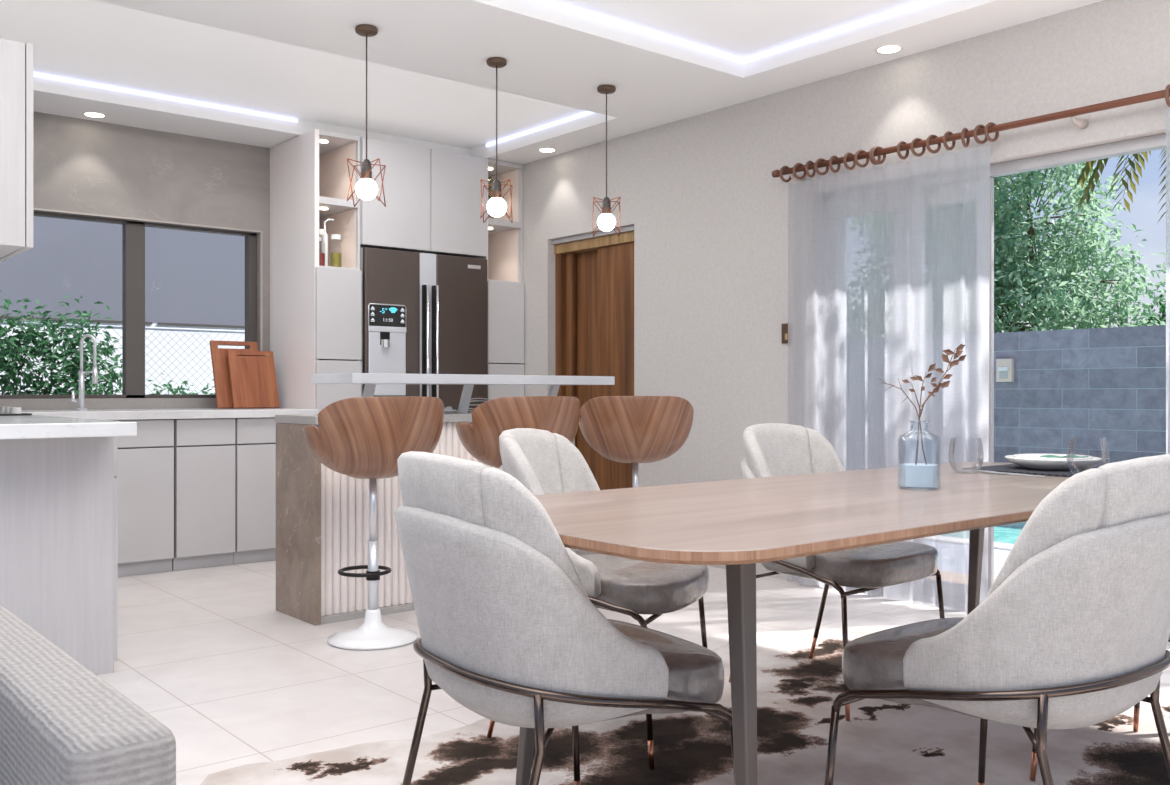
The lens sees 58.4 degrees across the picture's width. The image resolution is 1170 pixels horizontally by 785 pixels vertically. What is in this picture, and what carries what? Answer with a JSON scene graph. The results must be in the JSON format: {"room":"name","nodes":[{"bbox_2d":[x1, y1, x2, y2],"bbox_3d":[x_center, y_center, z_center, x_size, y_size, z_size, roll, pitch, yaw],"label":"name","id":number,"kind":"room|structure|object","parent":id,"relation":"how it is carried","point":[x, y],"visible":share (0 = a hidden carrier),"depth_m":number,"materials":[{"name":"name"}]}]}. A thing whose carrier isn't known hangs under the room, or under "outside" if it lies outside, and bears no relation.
{"room":"dining room","nodes":[
{"label":"dining room","id":0,"kind":"room"},
{"bbox_2d":[0,111,269,409],"bbox_3d":[-2.696,-0.307,6.524,4.600,2.615,0.180,0,0,-40],"label":"wall","id":1,"kind":"structure","parent":0,"point":[80,165],"depth_m":6.42,"materials":[{"name":"grey paint"}]},
{"bbox_2d":[0,211,256,398],"bbox_3d":[-2.940,-0.507,6.315,1.957,1.085,0.070,0,0,-40],"label":"window","id":2,"kind":"structure","parent":1,"relation":"in","point":[133,232],"depth_m":6.43,"materials":[{"name":"metal"}]},
{"bbox_2d":[33,208,261,350],"bbox_3d":[-2.878,-0.487,6.250,1.969,1.145,0.010,0,0,-40],"label":"trim","id":3,"kind":"structure","parent":1,"relation":"attached to","point":[260,232],"depth_m":6.64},
{"bbox_2d":[360,137,486,257],"bbox_3d":[-1.241,-1.272,7.129,0.950,0.680,0.651,0,0,-40],"label":"upper cabinet","id":4,"kind":"object","parent":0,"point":[433,199],"visible":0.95,"depth_m":6.86,"materials":[{"name":"paint"}]},
{"bbox_2d":[0,0,1102,163],"bbox_3d":[-0.608,-1.725,3.624,5.500,0.220,7.250,0,0,-40],"label":"ceiling","id":5,"kind":"structure","parent":0,"point":[431,84],"depth_m":5.19,"materials":[{"name":"paint"}]},
{"bbox_2d":[82,112,106,117],"bbox_3d":[-2.850,-1.612,6.084,0.132,0.006,0.132,0,0,-40],"label":"recessed light","id":6,"kind":"object","parent":5,"relation":"in","point":[87,114],"visible":1,"depth_m":6.08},
{"bbox_2d":[85,113,103,116],"bbox_3d":[-2.850,-1.613,6.084,0.100,0.003,0.100,0,0,-40],"label":"diffuser","id":7,"kind":"object","parent":6,"relation":"attached to","point":[86,114],"depth_m":6.08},
{"bbox_2d":[33,72,297,121],"bbox_3d":[-2.671,-1.696,5.806,2.280,0.020,0.012,0,0,-40],"label":"led strip light","id":8,"kind":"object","parent":5,"relation":"attached to","point":[39,75],"depth_m":6.00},
{"bbox_2d":[347,24,385,206],"bbox_3d":[-0.967,-1.223,4.633,0.145,0.779,0.145,0,0,0],"label":"pendant lamp","id":9,"kind":"object","parent":5,"relation":"hanging from","point":[366,188],"visible":1,"depth_m":4.61,"materials":[{"name":"glass"}]},
{"bbox_2d":[361,159,371,178],"bbox_3d":[-0.967,-0.987,4.633,0.048,0.087,0.048,0,0,-40],"label":"socket","id":10,"kind":"object","parent":9,"relation":"attached to","point":[366,164],"depth_m":4.61,"materials":[{"name":"brown metal"}]},
{"bbox_2d":[480,57,512,222],"bbox_3d":[-0.428,-1.223,5.081,0.145,0.779,0.145,0,0,0],"label":"pendant lamp","id":11,"kind":"object","parent":5,"relation":"hanging from","point":[496,206],"visible":1,"depth_m":5.06,"materials":[{"name":"brown metal"}]},
{"bbox_2d":[492,180,501,197],"bbox_3d":[-0.428,-0.987,5.081,0.048,0.087,0.048,0,0,-40],"label":"socket","id":12,"kind":"object","parent":11,"relation":"attached to","point":[496,185],"depth_m":5.06,"materials":[{"name":"brown metal"}]},
{"bbox_2d":[486,111,594,146],"bbox_3d":[-0.264,-1.696,6.692,0.012,0.020,1.294,0,0,-40],"label":"trim","id":13,"kind":"structure","parent":5,"relation":"attached to","point":[586,113],"depth_m":6.71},
{"bbox_2d":[537,148,556,152],"bbox_3d":[-0.252,-1.612,6.971,0.132,0.006,0.132,0,0,-40],"label":"recessed light","id":14,"kind":"object","parent":5,"relation":"in","point":[542,150],"visible":1,"depth_m":6.97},
{"bbox_2d":[593,85,620,236],"bbox_3d":[0.114,-1.223,5.532,0.145,0.779,0.145,0,0,0],"label":"pendant lamp","id":15,"kind":"object","parent":5,"relation":"hanging from","point":[606,221],"visible":1,"depth_m":5.51,"materials":[{"name":"glass"}]},
{"bbox_2d":[602,197,610,213],"bbox_3d":[0.114,-0.987,5.532,0.048,0.087,0.048,0,0,-40],"label":"socket","id":16,"kind":"object","parent":15,"relation":"attached to","point":[606,203],"depth_m":5.51,"materials":[{"name":"brown metal"}]},
{"bbox_2d":[532,0,743,63],"bbox_3d":[-0.937,-1.696,3.906,4.556,0.020,0.012,0,0,-40],"label":"trim","id":17,"kind":"structure","parent":5,"relation":"attached to","point":[546,2],"depth_m":4.88,"materials":[{"name":"paint"}]},
{"bbox_2d":[744,0,940,62],"bbox_3d":[1.902,-1.696,4.050,0.012,0.020,3.394,0,0,-40],"label":"trim","id":18,"kind":"structure","parent":5,"relation":"attached to","point":[924,2],"depth_m":4.88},
{"bbox_2d":[874,44,903,54],"bbox_3d":[1.429,-1.612,4.923,0.132,0.006,0.132,0,0,-40],"label":"recessed light","id":19,"kind":"object","parent":5,"relation":"in","point":[891,48],"visible":1,"depth_m":4.92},
{"bbox_2d":[878,46,899,52],"bbox_3d":[1.429,-1.613,4.923,0.100,0.003,0.100,0,0,-40],"label":"diffuser","id":20,"kind":"object","parent":19,"relation":"attached to","point":[881,49],"depth_m":4.92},
{"bbox_2d":[97,560,1169,784],"bbox_3d":[-0.591,1.060,3.541,5.420,0.120,7.100,0,0,-40],"label":"floor","id":21,"kind":"structure","parent":0,"point":[236,680],"depth_m":3.91,"materials":[{"name":"tile"}]},
{"bbox_2d":[0,436,117,674],"bbox_3d":[-2.556,0.575,4.303,0.670,0.850,1.975,0,0,-40],"label":"panel","id":22,"kind":"object","parent":21,"relation":"on","point":[59,496],"visible":0.72,"depth_m":3.64,"materials":[{"name":"white wood"}]},
{"bbox_2d":[0,415,136,438],"bbox_3d":[-2.709,0.123,4.470,0.648,0.047,2.958,0,0,-40],"label":"countertop","id":23,"kind":"structure","parent":22,"relation":"on","point":[18,426],"depth_m":3.44,"materials":[{"name":"stone"}]},
{"bbox_2d":[0,407,31,415],"bbox_3d":[-2.808,0.077,4.636,0.512,0.044,0.660,0,0,-40],"label":"gas hob","id":24,"kind":"object","parent":23,"relation":"in","point":[4,411],"visible":1,"depth_m":4.56,"materials":[{"name":"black metal"}]},
{"bbox_2d":[0,604,175,784],"bbox_3d":[-1.403,0.689,1.568,0.968,0.622,1.795,0,0,-40],"label":"sofa","id":25,"kind":"object","parent":21,"relation":"on","point":[61,723],"visible":1,"depth_m":1.25,"materials":[{"name":"grey fabric"}]},
{"bbox_2d":[114,419,173,576],"bbox_3d":[-2.627,0.575,5.998,0.312,0.850,0.698,0,0,-40],"label":"base cabinet","id":26,"kind":"object","parent":21,"relation":"on","point":[145,477],"visible":0.6,"depth_m":5.73,"materials":[{"name":"paint"}]},
{"bbox_2d":[172,418,234,570],"bbox_3d":[-2.371,0.575,6.211,0.341,0.850,0.698,0,0,-40],"label":"base cabinet","id":27,"kind":"object","parent":21,"relation":"on","point":[204,449],"visible":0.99,"depth_m":5.94,"materials":[{"name":"paint"}]},
{"bbox_2d":[233,417,275,563],"bbox_3d":[-2.048,0.575,6.480,0.494,0.850,0.698,0,0,-40],"label":"base cabinet","id":28,"kind":"object","parent":21,"relation":"on","point":[255,438],"visible":0.44,"depth_m":6.12,"materials":[{"name":"paint"}]},
{"bbox_2d":[270,129,360,412],"bbox_3d":[-1.741,-0.306,6.743,0.308,2.612,0.696,0,0,-40],"label":"tall cabinet","id":29,"kind":"object","parent":21,"relation":"on","point":[315,310],"visible":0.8,"depth_m":6.57,"materials":[{"name":"white paint"}]},
{"bbox_2d":[319,229,324,265],"bbox_3d":[-1.639,-0.893,6.481,0.060,0.230,0.060,0,0,-40],"label":"bottle","id":30,"kind":"object","parent":29,"relation":"on","point":[321,231],"visible":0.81,"depth_m":6.46,"materials":[{"name":"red glass"}]},
{"bbox_2d":[322,219,333,265],"bbox_3d":[-1.605,-0.931,6.530,0.072,0.306,0.037,0,0,-29],"label":"pump bottle","id":31,"kind":"object","parent":29,"relation":"on","point":[325,236],"visible":0.78,"depth_m":6.51,"materials":[{"name":"white plastic"}]},
{"bbox_2d":[331,234,340,266],"bbox_3d":[-1.555,-0.881,6.537,0.072,0.205,0.072,0,0,-40],"label":"bottle","id":32,"kind":"object","parent":29,"relation":"on","point":[335,256],"visible":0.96,"depth_m":6.51,"materials":[{"name":"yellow glass"}]},
{"bbox_2d":[302,397,443,649],"bbox_3d":[-0.848,0.507,4.220,0.566,0.984,0.473,0,0,-38],"label":"bar stool","id":33,"kind":"object","parent":21,"relation":"on","point":[356,437],"visible":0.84,"depth_m":4.06,"materials":[{"name":"brown wood"}]},
{"bbox_2d":[360,247,486,411],"bbox_3d":[-1.227,0.043,7.112,0.930,1.915,0.755,0,0,-40],"label":"refrigerator","id":34,"kind":"object","parent":21,"relation":"on","point":[422,313],"visible":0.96,"depth_m":6.83,"materials":[{"name":"black metal"}]},
{"bbox_2d":[275,412,574,625],"bbox_3d":[-0.727,0.551,5.112,1.460,0.898,0.420,0,0,-40],"label":"kitchen island","id":35,"kind":"object","parent":21,"relation":"on","point":[322,513],"visible":0.3,"depth_m":4.64,"materials":[{"name":"brown stone"}]},
{"bbox_2d":[312,373,614,412],"bbox_3d":[-0.555,0.008,5.174,1.515,0.186,0.405,0,0,-40],"label":"island countertop","id":36,"kind":"structure","parent":35,"relation":"on","point":[370,380],"depth_m":4.93,"materials":[{"name":"white stone"}]},
{"bbox_2d":[444,406,458,411],"bbox_3d":[-0.772,0.079,5.133,0.262,0.034,0.163,0,0,-40],"label":"cloth","id":37,"kind":"object","parent":36,"relation":"on","point":[449,408],"visible":0.23,"depth_m":5.15,"materials":[{"name":"white fabric"}]},
{"bbox_2d":[480,158,523,400],"bbox_3d":[-0.768,-0.306,7.552,0.315,2.612,0.696,0,0,-40],"label":"tall cabinet","id":38,"kind":"object","parent":21,"relation":"on","point":[505,286],"visible":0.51,"depth_m":7.35,"materials":[{"name":"white paint"}]},
{"bbox_2d":[488,177,493,218],"bbox_3d":[-0.667,-1.349,7.313,0.118,0.291,0.126,0,0,14],"label":"potted plant","id":39,"kind":"object","parent":38,"relation":"on","point":[489,187],"visible":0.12,"depth_m":7.28,"materials":[{"name":"green plant"}]},
{"bbox_2d":[455,396,579,467],"bbox_3d":[-0.297,0.507,4.678,0.566,0.984,0.473,0,0,-34],"label":"bar stool","id":40,"kind":"object","parent":21,"relation":"on","point":[560,415],"visible":0.4,"depth_m":4.47,"materials":[{"name":"brown wood"}]},
{"bbox_2d":[579,396,693,486],"bbox_3d":[0.249,0.507,5.137,0.566,0.984,0.473,0,0,-2],"label":"bar stool","id":41,"kind":"object","parent":21,"relation":"on","point":[635,430],"visible":0.89,"depth_m":4.95,"materials":[{"name":"brown wood"}]},
{"bbox_2d":[200,627,1169,784],"bbox_3d":[0.798,0.997,2.546,3.242,0.005,2.814,0,0,-40],"label":"cowhide rug","id":42,"kind":"object","parent":21,"relation":"on","point":[883,742],"visible":0.49,"depth_m":2.90,"materials":[{"name":"fur"}]},
{"bbox_2d":[394,451,734,784],"bbox_3d":[-0.065,0.552,2.093,0.617,0.884,0.630,0,0,-33],"label":"dining chair","id":43,"kind":"object","parent":42,"relation":"on","point":[510,629],"visible":0.99,"depth_m":1.84,"materials":[{"name":"grey fabric"}]},
{"bbox_2d":[397,451,486,525],"bbox_3d":[-0.252,0.320,1.976,0.157,0.420,0.342,0,0,-33],"label":"backrest cushion","id":44,"kind":"object","parent":43,"relation":"on","point":[436,489],"depth_m":1.87,"materials":[{"name":"grey fabric"}]},
{"bbox_2d":[599,619,723,721],"bbox_3d":[-0.013,0.556,2.130,0.484,0.105,0.515,0,0,-33],"label":"seat cushion","id":45,"kind":"object","parent":43,"relation":"on","point":[696,672],"depth_m":1.97,"materials":[{"name":"fabric"}]},
{"bbox_2d":[487,428,708,768],"bbox_3d":[0.047,0.552,3.139,0.617,0.884,0.630,0,0,21],"label":"dining chair","id":46,"kind":"object","parent":42,"relation":"on","point":[543,461],"visible":0.36,"depth_m":3.00,"materials":[{"name":"grey fabric"}]},
{"bbox_2d":[499,428,570,548],"bbox_3d":[-0.158,0.320,3.222,0.157,0.420,0.342,0,0,21],"label":"backrest cushion","id":47,"kind":"object","parent":46,"relation":"on","point":[548,453],"depth_m":3.31,"materials":[{"name":"grey fabric"}]},
{"bbox_2d":[579,553,708,614],"bbox_3d":[0.107,0.556,3.119,0.484,0.105,0.515,0,0,21],"label":"seat cushion","id":48,"kind":"object","parent":46,"relation":"on","point":[643,587],"depth_m":2.89,"materials":[{"name":"fabric"}]},
{"bbox_2d":[515,462,1069,784],"bbox_3d":[0.803,0.622,2.709,2.400,0.744,0.933,0,0,-40],"label":"dining table","id":49,"kind":"object","parent":42,"relation":"on","point":[737,524],"visible":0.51,"depth_m":2.11,"materials":[{"name":"brown wood"}]},
{"bbox_2d":[899,463,938,486],"bbox_3d":[0.867,0.161,2.718,0.106,0.176,0.106,0,0,-40],"label":"water","id":50,"kind":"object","parent":49,"relation":"on","point":[910,474],"visible":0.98,"depth_m":2.68,"materials":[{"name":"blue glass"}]},
{"bbox_2d":[879,344,965,464],"bbox_3d":[0.877,0.056,2.719,0.230,0.363,0.045,0,0,0],"label":"branch","id":51,"kind":"object","parent":50,"relation":"in","point":[958,353],"visible":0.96,"depth_m":2.72,"materials":[{"name":"brown plant"}]},
{"bbox_2d":[987,472,1045,476],"bbox_3d":[1.292,0.246,3.159,0.014,0.003,0.205,0,0,-34],"label":"knife","id":52,"kind":"object","parent":49,"relation":"on","point":[987,472],"visible":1,"depth_m":3.13,"materials":[{"name":"silver metal"}]},
{"bbox_2d":[962,464,1098,476],"bbox_3d":[1.484,0.246,3.329,0.410,0.006,0.400,0,0,-40],"label":"placemat","id":53,"kind":"object","parent":49,"relation":"on","point":[1007,468],"visible":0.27,"depth_m":3.26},
{"bbox_2d":[1005,455,1101,470],"bbox_3d":[1.488,0.224,3.332,0.284,0.037,0.284,0,0,-40],"label":"plate","id":54,"kind":"object","parent":53,"relation":"on","point":[1037,464],"visible":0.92,"depth_m":3.23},
{"bbox_2d":[1013,454,1093,459],"bbox_3d":[1.488,0.217,3.332,0.236,0.033,0.236,0,0,-40],"label":"plate","id":55,"kind":"object","parent":54,"relation":"on","point":[1025,456],"visible":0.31,"depth_m":3.31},
{"bbox_2d":[1040,455,1087,457],"bbox_3d":[1.520,0.205,3.324,0.110,0.013,0.085,0,0,-15],"label":"napkin","id":56,"kind":"object","parent":55,"relation":"on","point":[1046,456],"visible":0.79,"depth_m":3.32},
{"bbox_2d":[729,423,944,720],"bbox_3d":[0.843,0.552,3.561,0.630,0.884,0.617,0,0,-43],"label":"dining chair","id":57,"kind":"object","parent":42,"relation":"on","point":[771,449],"visible":0.52,"depth_m":3.45,"materials":[{"name":"grey fabric"}]},
{"bbox_2d":[743,423,812,476],"bbox_3d":[0.695,0.320,3.725,0.342,0.420,0.157,0,0,-43],"label":"backrest cushion","id":58,"kind":"object","parent":57,"relation":"on","point":[787,449],"depth_m":3.76,"materials":[{"name":"grey fabric"}]},
{"bbox_2d":[775,541,937,587],"bbox_3d":[0.889,0.556,3.516,0.515,0.105,0.484,0,0,-43],"label":"seat cushion","id":59,"kind":"object","parent":57,"relation":"on","point":[900,562],"depth_m":3.30,"materials":[{"name":"fabric"}]},
{"bbox_2d":[825,454,1169,784],"bbox_3d":[0.867,0.552,2.089,0.630,0.884,0.617,0,0,-40],"label":"dining chair","id":60,"kind":"object","parent":42,"relation":"on","point":[1072,630],"visible":1,"depth_m":1.83,"materials":[{"name":"grey fabric"}]},
{"bbox_2d":[842,617,1005,723],"bbox_3d":[0.824,0.556,2.137,0.515,0.105,0.484,0,0,-40],"label":"seat cushion","id":61,"kind":"object","parent":60,"relation":"on","point":[873,661],"depth_m":2.02,"materials":[{"name":"fabric"}]},
{"bbox_2d":[1099,454,1169,527],"bbox_3d":[1.006,0.320,1.918,0.342,0.420,0.157,0,0,-40],"label":"backrest cushion","id":62,"kind":"object","parent":60,"relation":"on","point":[1134,493],"depth_m":1.80,"materials":[{"name":"grey fabric"}]},
{"bbox_2d":[1030,635,1169,780],"bbox_3d":[1.546,0.552,2.680,0.630,0.884,0.617,0,0,-40],"label":"dining chair","id":63,"kind":"object","parent":42,"relation":"on","point":[1034,760],"visible":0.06,"depth_m":2.68,"materials":[{"name":"metal"}]},
{"bbox_3d":[-2.953,0.575,5.727,0.535,0.850,0.698,0,0,-40],"label":"base cabinet","id":64,"kind":"object","parent":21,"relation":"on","visible":0},
{"bbox_2d":[21,408,317,419],"bbox_3d":[-2.511,0.123,6.082,1.718,0.047,0.733,0,0,-40],"label":"countertop","id":65,"kind":"structure","parent":64,"relation":"on","point":[183,413],"depth_m":5.83,"materials":[{"name":"stone"}]},
{"bbox_2d":[71,334,97,409],"bbox_3d":[-2.826,-0.115,5.929,0.141,0.430,0.063,0,0,-7],"label":"faucet","id":66,"kind":"object","parent":65,"relation":"on","point":[94,371],"visible":0.91,"depth_m":5.92,"materials":[{"name":"silver metal"}]},
{"bbox_2d":[209,340,257,407],"bbox_3d":[-2.188,-0.114,6.594,0.305,0.423,0.137,0,0,-42],"label":"cutting board","id":67,"kind":"object","parent":65,"relation":"on","point":[219,358],"visible":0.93,"depth_m":6.52,"materials":[{"name":"brown wood"}]},
{"bbox_2d":[227,350,279,407],"bbox_3d":[-2.087,-0.083,6.593,0.297,0.361,0.116,0,0,-42],"label":"cutting board","id":68,"kind":"object","parent":65,"relation":"on","point":[253,382],"visible":1,"depth_m":6.58,"materials":[{"name":"brown wood"}]},
{"bbox_2d":[523,0,1169,579],"bbox_3d":[2.548,-0.307,3.973,0.200,2.615,10.850,0,0,-40],"label":"wall","id":69,"kind":"structure","parent":0,"point":[701,197],"depth_m":5.78,"materials":[{"name":"paint"}]},
{"bbox_2d":[551,225,633,244],"bbox_3d":[0.113,-1.034,6.923,0.168,0.030,0.876,0,0,-40],"label":"trim","id":70,"kind":"structure","parent":69,"relation":"attached to","point":[627,228],"depth_m":6.88,"materials":[{"name":"metal"}]},
{"bbox_2d":[554,231,633,489],"bbox_3d":[0.121,-0.011,6.930,0.140,2.014,0.876,0,0,-40],"label":"door","id":71,"kind":"structure","parent":69,"relation":"in","point":[594,277],"depth_m":6.90,"materials":[{"name":"brown wood"}]},
{"bbox_2d":[782,323,787,343],"bbox_3d":[1.071,-0.315,5.579,0.014,0.106,0.058,0,0,-40],"label":"light switch","id":72,"kind":"object","parent":69,"relation":"attached to","point":[784,326],"visible":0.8,"depth_m":5.58,"materials":[{"name":"brown metal"}]},
{"bbox_2d":[772,89,1169,181],"bbox_3d":[2.147,-1.137,4.205,0.122,0.071,3.518,0,0,-40],"label":"curtain rod","id":73,"kind":"object","parent":69,"relation":"attached to","point":[1081,123],"visible":0.88,"depth_m":4.49,"materials":[{"name":"red wood"}]},
{"bbox_2d":[779,166,791,181],"bbox_3d":[1.048,-1.139,5.464,0.087,0.087,0.015,0,0,-33],"label":"curtain ring","id":74,"kind":"object","parent":73,"relation":"hanging from","point":[783,167],"visible":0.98,"depth_m":5.45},
{"bbox_2d":[793,163,805,179],"bbox_3d":[1.106,-1.139,5.394,0.087,0.087,0.015,0,0,-27],"label":"curtain ring","id":75,"kind":"object","parent":73,"relation":"hanging from","point":[797,164],"visible":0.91,"depth_m":5.38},
{"bbox_2d":[805,161,815,177],"bbox_3d":[1.151,-1.139,5.341,0.015,0.087,0.087,0,0,45],"label":"curtain ring","id":76,"kind":"object","parent":73,"relation":"hanging from","point":[808,162],"visible":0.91,"depth_m":5.32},
{"bbox_2d":[814,158,828,174],"bbox_3d":[1.195,-1.139,5.287,0.087,0.087,0.015,0,0,-24],"label":"curtain ring","id":77,"kind":"object","parent":73,"relation":"hanging from","point":[819,159],"visible":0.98,"depth_m":5.28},
{"bbox_2d":[829,155,840,172],"bbox_3d":[1.246,-1.139,5.225,0.087,0.087,0.015,0,0,-41],"label":"curtain ring","id":78,"kind":"object","parent":73,"relation":"hanging from","point":[833,156],"visible":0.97,"depth_m":5.21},
{"bbox_2d":[843,152,855,169],"bbox_3d":[1.304,-1.139,5.156,0.087,0.087,0.015,0,0,-35],"label":"curtain ring","id":79,"kind":"object","parent":73,"relation":"hanging from","point":[848,153],"visible":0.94,"depth_m":5.14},
{"bbox_2d":[854,150,868,167],"bbox_3d":[1.349,-1.139,5.102,0.087,0.087,0.015,0,0,-24],"label":"curtain ring","id":80,"kind":"object","parent":73,"relation":"hanging from","point":[858,151],"visible":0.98,"depth_m":5.09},
{"bbox_2d":[869,147,880,164],"bbox_3d":[1.397,-1.139,5.045,0.087,0.087,0.015,0,0,-40],"label":"curtain ring","id":81,"kind":"object","parent":73,"relation":"hanging from","point":[879,157],"visible":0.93,"depth_m":5.03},
{"bbox_2d":[871,146,885,163],"bbox_3d":[1.409,-1.139,5.029,0.087,0.087,0.015,0,0,-23],"label":"curtain ring","id":82,"kind":"object","parent":73,"relation":"hanging from","point":[874,160],"visible":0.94,"depth_m":5.02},
{"bbox_2d":[787,144,989,613],"bbox_3d":[1.417,-0.056,5.021,0.056,2.076,1.124,0,0,-40],"label":"curtain","id":83,"kind":"object","parent":73,"relation":"hanging from","point":[889,265],"visible":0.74,"depth_m":4.94,"materials":[{"name":"fabric"}]},
{"bbox_2d":[897,141,908,159],"bbox_3d":[1.496,-1.139,4.926,0.087,0.087,0.015,0,0,-37],"label":"curtain ring","id":84,"kind":"object","parent":73,"relation":"hanging from","point":[900,142],"visible":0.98,"depth_m":4.91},
{"bbox_2d":[910,138,925,156],"bbox_3d":[1.547,-1.139,4.864,0.087,0.087,0.015,0,0,-24],"label":"curtain ring","id":85,"kind":"object","parent":73,"relation":"hanging from","point":[915,139],"visible":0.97,"depth_m":4.85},
{"bbox_2d":[926,135,940,153],"bbox_3d":[1.598,-1.139,4.803,0.087,0.087,0.015,0,0,-25],"label":"curtain ring","id":86,"kind":"object","parent":73,"relation":"hanging from","point":[929,149],"visible":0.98,"depth_m":4.79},
{"bbox_2d":[943,131,955,149],"bbox_3d":[1.649,-1.139,4.741,0.087,0.087,0.015,0,0,-37],"label":"curtain ring","id":87,"kind":"object","parent":73,"relation":"hanging from","point":[946,146],"visible":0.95,"depth_m":4.73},
{"bbox_2d":[961,128,969,146],"bbox_3d":[1.700,-1.139,4.680,0.015,0.087,0.087,0,0,39],"label":"curtain ring","id":88,"kind":"object","parent":73,"relation":"hanging from","point":[966,144],"visible":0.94,"depth_m":4.66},
{"bbox_2d":[973,125,986,143],"bbox_3d":[1.748,-1.139,4.622,0.087,0.087,0.015,0,0,-26],"label":"curtain ring","id":89,"kind":"object","parent":73,"relation":"hanging from","point":[977,127],"visible":0.78,"depth_m":4.61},
{"bbox_2d":[984,122,998,141],"bbox_3d":[1.780,-1.139,4.583,0.087,0.087,0.015,0,0,-30],"label":"curtain ring","id":90,"kind":"object","parent":73,"relation":"hanging from","point":[988,138],"visible":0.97,"depth_m":4.57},
{"bbox_2d":[1165,84,1169,106],"bbox_3d":[2.247,-1.139,4.022,0.087,0.087,0.015,0,0,-44],"label":"curtain ring","id":91,"kind":"object","parent":73,"relation":"hanging from","point":[1167,88],"visible":1,"depth_m":4.00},
{"bbox_2d":[1166,108,1169,648],"bbox_3d":[2.387,-0.056,3.851,0.084,2.076,0.468,0,0,-40],"label":"curtain","id":92,"kind":"object","parent":73,"relation":"hanging from","point":[1167,110],"visible":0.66,"depth_m":4.01,"materials":[{"name":"fabric"}]},
{"bbox_2d":[988,133,1165,591],"bbox_3d":[2.299,-0.020,4.273,0.060,2.040,3.230,0,0,-40],"label":"door frame","id":93,"kind":"structure","parent":69,"relation":"in","point":[1154,142],"depth_m":4.64,"materials":[{"name":"metal"}]},
{"bbox_3d":[-3.117,-0.308,4.333,0.150,2.615,2.650,0,0,-40],"label":"wall","id":94,"kind":"structure","parent":0,"visible":0},
{"bbox_2d":[0,38,32,261],"bbox_3d":[-2.671,-0.844,4.221,0.388,0.697,1.993,0,0,-40],"label":"upper cabinet","id":95,"kind":"object","parent":94,"relation":"attached to","point":[16,58],"visible":1,"depth_m":3.55,"materials":[{"name":"white wood"}]},
{"label":"outside","id":96,"kind":"structure","parent":0,"visible":0},
{"bbox_2d":[994,521,1026,543],"bbox_3d":[4.194,1.155,6.741,2.029,0.190,13.000,0,0,-40],"label":"pool water","id":97,"kind":"structure","parent":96,"point":[1008,533],"depth_m":7.93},
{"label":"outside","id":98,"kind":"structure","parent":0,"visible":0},
{"bbox_2d":[994,549,1009,578],"bbox_3d":[2.880,1.052,5.647,1.009,0.095,13.000,0,0,-40],"label":"paving","id":99,"kind":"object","parent":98,"point":[1000,556],"depth_m":6.30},
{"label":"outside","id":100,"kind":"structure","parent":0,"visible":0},
{"bbox_3d":[-6.913,1.160,7.153,10.520,0.280,6.160,0,0,-40],"label":"paving","id":101,"kind":"object","parent":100,"visible":0},
{"bbox_2d":[0,291,145,394],"bbox_3d":[-4.039,0.164,7.056,2.197,1.756,0.916,0,0,-43],"label":"shrub","id":102,"kind":"object","parent":101,"relation":"on","point":[41,347],"visible":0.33,"depth_m":7.25,"materials":[{"name":"green plant"}]},
{"bbox_2d":[0,216,244,394],"bbox_3d":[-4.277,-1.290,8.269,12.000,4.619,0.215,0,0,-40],"label":"house","id":103,"kind":"structure","parent":101,"relation":"on","point":[196,280],"depth_m":8.70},
{"bbox_2d":[0,321,244,394],"bbox_3d":[-3.416,0.235,8.565,5.605,1.570,0.042,0,0,-40],"label":"fence","id":104,"kind":"object","parent":101,"relation":"on","point":[26,323],"visible":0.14,"depth_m":8.58,"materials":[{"name":"metal"}]},
{"bbox_2d":[147,373,215,394],"bbox_3d":[-3.066,0.434,8.319,1.630,1.178,0.760,0,0,-40],"label":"shrub","id":105,"kind":"object","parent":101,"relation":"on","point":[175,391],"visible":0.02,"depth_m":8.15,"materials":[{"name":"green plant"}]},
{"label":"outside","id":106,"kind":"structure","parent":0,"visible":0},
{"bbox_3d":[15.211,1.350,32.166,55.470,0.100,90.000,0,0,-40],"label":"ground","id":107,"kind":"structure","parent":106,"visible":0},
{"bbox_2d":[994,325,1165,466],"bbox_3d":[3.806,0.367,9.670,0.220,1.825,18.000,0,0,-40],"label":"wall","id":108,"kind":"structure","parent":107,"relation":"on","point":[1095,392],"depth_m":8.94,"materials":[{"name":"blue stone"}]},
{"bbox_2d":[996,359,1013,381],"bbox_3d":[3.790,-0.200,9.455,0.075,0.210,0.150,0,0,-40],"label":"wall light","id":109,"kind":"object","parent":108,"relation":"attached to","point":[1004,367],"visible":1,"depth_m":9.43,"materials":[{"name":"white plastic"}]},
{"bbox_2d":[994,158,1165,332],"bbox_3d":[4.909,-1.478,13.011,3.170,5.563,4.458,0,0,-27],"label":"tree","id":110,"kind":"object","parent":107,"relation":"on","point":[1018,283],"visible":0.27,"depth_m":12.11,"materials":[{"name":"green plant"}]},
{"bbox_2d":[1077,149,1165,221],"bbox_3d":[5.871,-0.906,10.149,1.992,4.417,1.999,0,0,-40],"label":"palm tree","id":111,"kind":"object","parent":107,"relation":"on","point":[1087,169],"visible":0.3,"depth_m":10.65,"materials":[{"name":"green plant"}]},
{"bbox_2d":[1119,270,1165,326],"bbox_3d":[7.800,-0.566,12.762,2.007,3.741,2.510,0,0,-36],"label":"tree","id":112,"kind":"object","parent":107,"relation":"on","point":[1162,308],"visible":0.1,"depth_m":13.16,"materials":[{"name":"green plant"}]},
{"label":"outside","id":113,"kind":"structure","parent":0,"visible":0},
{"bbox_2d":[994,542,1013,550],"bbox_3d":[3.341,1.045,6.031,0.189,0.110,13.000,0,0,-40],"label":"pool edge","id":114,"kind":"structure","parent":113,"point":[1002,546],"depth_m":6.73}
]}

